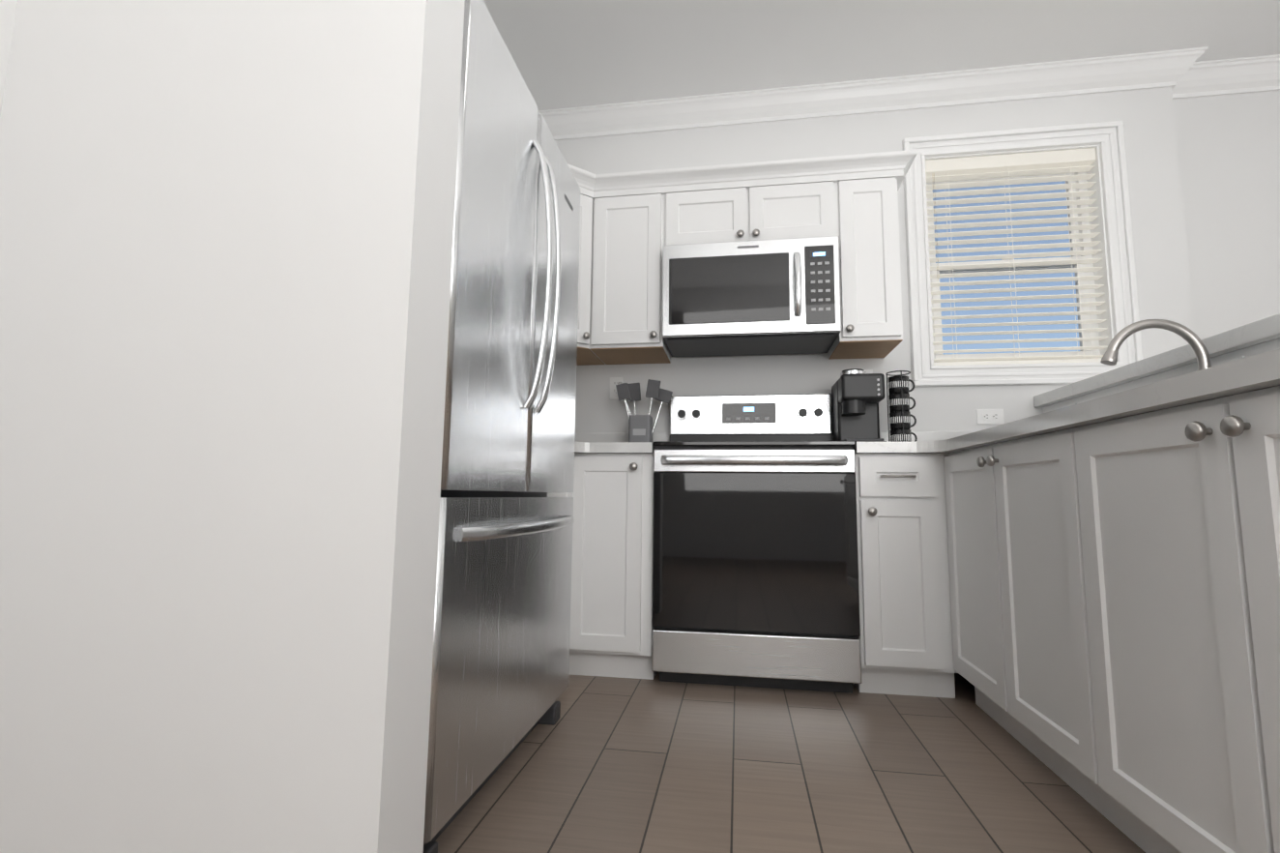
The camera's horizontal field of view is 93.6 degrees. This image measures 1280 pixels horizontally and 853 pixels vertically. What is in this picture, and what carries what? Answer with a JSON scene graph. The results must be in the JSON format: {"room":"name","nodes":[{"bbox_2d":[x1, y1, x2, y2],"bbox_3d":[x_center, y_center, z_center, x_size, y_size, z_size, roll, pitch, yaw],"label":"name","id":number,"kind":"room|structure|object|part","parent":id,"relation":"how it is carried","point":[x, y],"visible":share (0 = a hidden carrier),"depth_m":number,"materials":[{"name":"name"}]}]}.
{"room":"kitchen","nodes":[
{"label":"kitchen","id":0,"kind":"room"},
{"bbox_2d":[0,0,17,117],"bbox_3d":[-1.272,-0.608,0.636,0.150,2.740,5.850,0,-7,9],"label":"wall","id":1,"kind":"structure","parent":0,"point":[8,8],"depth_m":1.07,"materials":[{"name":"paint"}]},
{"bbox_2d":[0,0,465,852],"bbox_3d":[-0.722,-0.553,1.057,0.800,2.740,0.125,0,-7,9],"label":"wall","id":2,"kind":"structure","parent":0,"point":[226,232],"depth_m":0.92,"materials":[{"name":"paint"}]},
{"bbox_2d":[435,671,1145,852],"bbox_3d":[1.722,0.762,-0.015,6.250,0.060,5.850,0,-7,9],"label":"floor","id":3,"kind":"structure","parent":0,"point":[618,765],"depth_m":1.50,"materials":[{"name":"brown wood"}]},
{"bbox_2d":[422,0,581,852],"bbox_3d":[-0.613,-0.007,1.643,0.779,1.792,0.915,0,-7,9],"label":"fridge","id":4,"kind":"object","parent":3,"relation":"on","point":[500,675],"visible":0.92,"depth_m":1.40,"materials":[{"name":"silver metal"}]},
{"bbox_2d":[547,433,669,679],"bbox_3d":[-0.399,0.486,2.521,0.945,1.017,0.977,0,-7,9],"label":"base cabinet","id":5,"kind":"object","parent":3,"relation":"on","point":[611,606],"visible":0.38,"depth_m":2.35,"materials":[{"name":"white wood"}]},
{"bbox_2d":[615,378,672,441],"bbox_3d":[0.020,-0.053,2.853,0.264,0.340,0.200,0,-7,9],"label":"utensil crock","id":6,"kind":"object","parent":5,"relation":"on","point":[641,427],"visible":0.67,"depth_m":2.81,"materials":[{"name":"silver metal"}]},
{"bbox_2d":[651,393,861,693],"bbox_3d":[0.468,0.409,2.531,0.758,1.192,0.679,0,-7,9],"label":"stove","id":7,"kind":"object","parent":3,"relation":"on","point":[755,570],"visible":1,"depth_m":2.25,"materials":[{"name":"silver metal"}]},
{"bbox_2d":[853,448,966,698],"bbox_3d":[1.011,0.567,2.462,0.328,0.874,0.620,0,-7,9],"label":"base cabinet","id":8,"kind":"object","parent":3,"relation":"on","point":[913,637],"depth_m":2.17,"materials":[{"name":"white wood"}]},
{"bbox_2d":[1040,382,1279,852],"bbox_3d":[1.209,0.387,0.872,0.618,0.874,0.962,0,-7,9],"label":"base cabinet","id":9,"kind":"object","parent":3,"relation":"on","point":[1077,584],"depth_m":1.05,"materials":[{"name":"white wood"}]},
{"bbox_2d":[853,313,1279,464],"bbox_3d":[1.139,-0.013,1.409,0.928,0.040,2.776,0,-7,9],"label":"countertop","id":10,"kind":"structure","parent":9,"relation":"on","point":[1248,355],"depth_m":1.67,"materials":[{"name":"white stone"}]},
{"bbox_2d":[831,368,886,441],"bbox_3d":[0.967,-0.063,2.671,0.176,0.340,0.315,0,-7,9],"label":"coffee maker","id":11,"kind":"object","parent":10,"relation":"on","point":[858,395],"visible":0.77,"depth_m":2.58,"materials":[{"name":"black plastic"}]},
{"bbox_2d":[885,370,917,441],"bbox_3d":[1.113,-0.068,2.553,0.116,0.328,0.099,0,-7,9],"label":"mug rack","id":12,"kind":"object","parent":10,"relation":"on","point":[898,396],"visible":0.79,"depth_m":2.53,"materials":[{"name":"metal"}]},
{"bbox_2d":[1100,318,1261,428],"bbox_3d":[1.461,-0.159,1.644,0.291,0.311,0.178,0,-7,9],"label":"faucet","id":13,"kind":"object","parent":10,"relation":"on","point":[1250,333],"depth_m":1.69,"materials":[{"name":"silver metal"}]},
{"bbox_2d":[554,87,1194,433],"bbox_3d":[0.853,-0.312,2.997,3.280,2.740,0.170,0,-7,9],"label":"wall","id":14,"kind":"structure","parent":0,"point":[1147,116],"depth_m":2.91,"materials":[{"name":"paint"}]},
{"bbox_2d":[567,163,598,343],"bbox_3d":[-0.379,-0.779,2.678,0.273,0.788,0.273,0,-7,9],"label":"upper cabinet","id":15,"kind":"object","parent":14,"relation":"attached to","point":[586,181],"depth_m":2.76,"materials":[{"name":"white wood"}]},
{"bbox_3d":[0.238,-1.195,2.077,1.709,0.086,2.027,0,-7,9],"label":"crown","id":16,"kind":"part","parent":15,"relation":"part of","materials":[{"name":"white wood"}]},
{"bbox_2d":[609,376,623,399],"bbox_3d":[-0.120,-0.197,3.052,0.070,0.114,0.008,0,-7,9],"label":"electrical outlet","id":17,"kind":"object","parent":14,"relation":"attached to","point":[613,392],"visible":0.69,"depth_m":3.05,"materials":[{"name":"white plastic"}]},
{"bbox_2d":[586,180,670,364],"bbox_3d":[-0.034,-0.716,2.921,0.335,0.754,0.351,0,-7,9],"label":"upper cabinet","id":18,"kind":"object","parent":14,"relation":"attached to","point":[632,223],"depth_m":2.76,"materials":[{"name":"white wood"}]},
{"bbox_2d":[664,169,842,245],"bbox_3d":[0.511,-0.942,2.858,0.765,0.307,0.351,0,-7,9],"label":"upper cabinet","id":19,"kind":"object","parent":14,"relation":"attached to","point":[793,203],"depth_m":2.68,"materials":[{"name":"white wood"}]},
{"bbox_2d":[662,235,841,356],"bbox_3d":[0.498,-0.580,2.763,0.754,0.422,0.457,0,-7,9],"label":"microwave","id":20,"kind":"object","parent":19,"relation":"attached to","point":[767,297],"visible":1,"depth_m":2.60,"materials":[{"name":"silver metal"}]},
{"bbox_2d":[828,161,903,359],"bbox_3d":[1.014,-0.724,2.750,0.258,0.754,0.351,0,-7,9],"label":"upper cabinet","id":21,"kind":"object","parent":14,"relation":"attached to","point":[869,248],"depth_m":2.59,"materials":[{"name":"white wood"}]},
{"bbox_2d":[863,369,872,373],"bbox_3d":[1.074,-0.215,2.858,0.070,0.114,0.008,0,-7,9],"label":"electrical outlet","id":22,"kind":"object","parent":14,"relation":"attached to","point":[868,370],"visible":0.04,"depth_m":2.86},
{"bbox_2d":[538,46,1279,140],"bbox_3d":[2.041,-1.745,1.895,6.000,0.118,2.135,0,-7,9],"label":"crown molding","id":23,"kind":"structure","parent":14,"relation":"attached to","point":[1182,73],"depth_m":2.92,"materials":[{"name":"white wood"}]},
{"bbox_2d":[976,408,1004,424],"bbox_3d":[1.605,-0.045,2.751,0.114,0.070,0.008,0,-7,9],"label":"electrical outlet","id":24,"kind":"object","parent":14,"relation":"attached to","point":[989,416],"visible":0.96,"depth_m":2.75,"materials":[{"name":"white plastic"}]},
{"bbox_2d":[901,120,1143,386],"bbox_3d":[1.774,-0.793,2.886,0.960,1.230,0.200,0,-7,9],"label":"window","id":25,"kind":"structure","parent":14,"relation":"in","point":[1070,167],"depth_m":2.84,"materials":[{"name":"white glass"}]},
{"bbox_2d":[483,0,1279,110],"bbox_3d":[1.754,-2.020,0.304,6.250,0.060,5.850,0,-7,9],"label":"ceiling","id":26,"kind":"structure","parent":0,"point":[569,53],"depth_m":2.67,"materials":[{"name":"paint"}]},
{"bbox_2d":[1172,90,1279,339],"bbox_3d":[3.879,-0.323,2.604,2.820,2.740,0.170,0,-7,9],"label":"wall","id":27,"kind":"structure","parent":0,"point":[1229,152],"depth_m":2.78,"materials":[{"name":"paint"}]}
]}

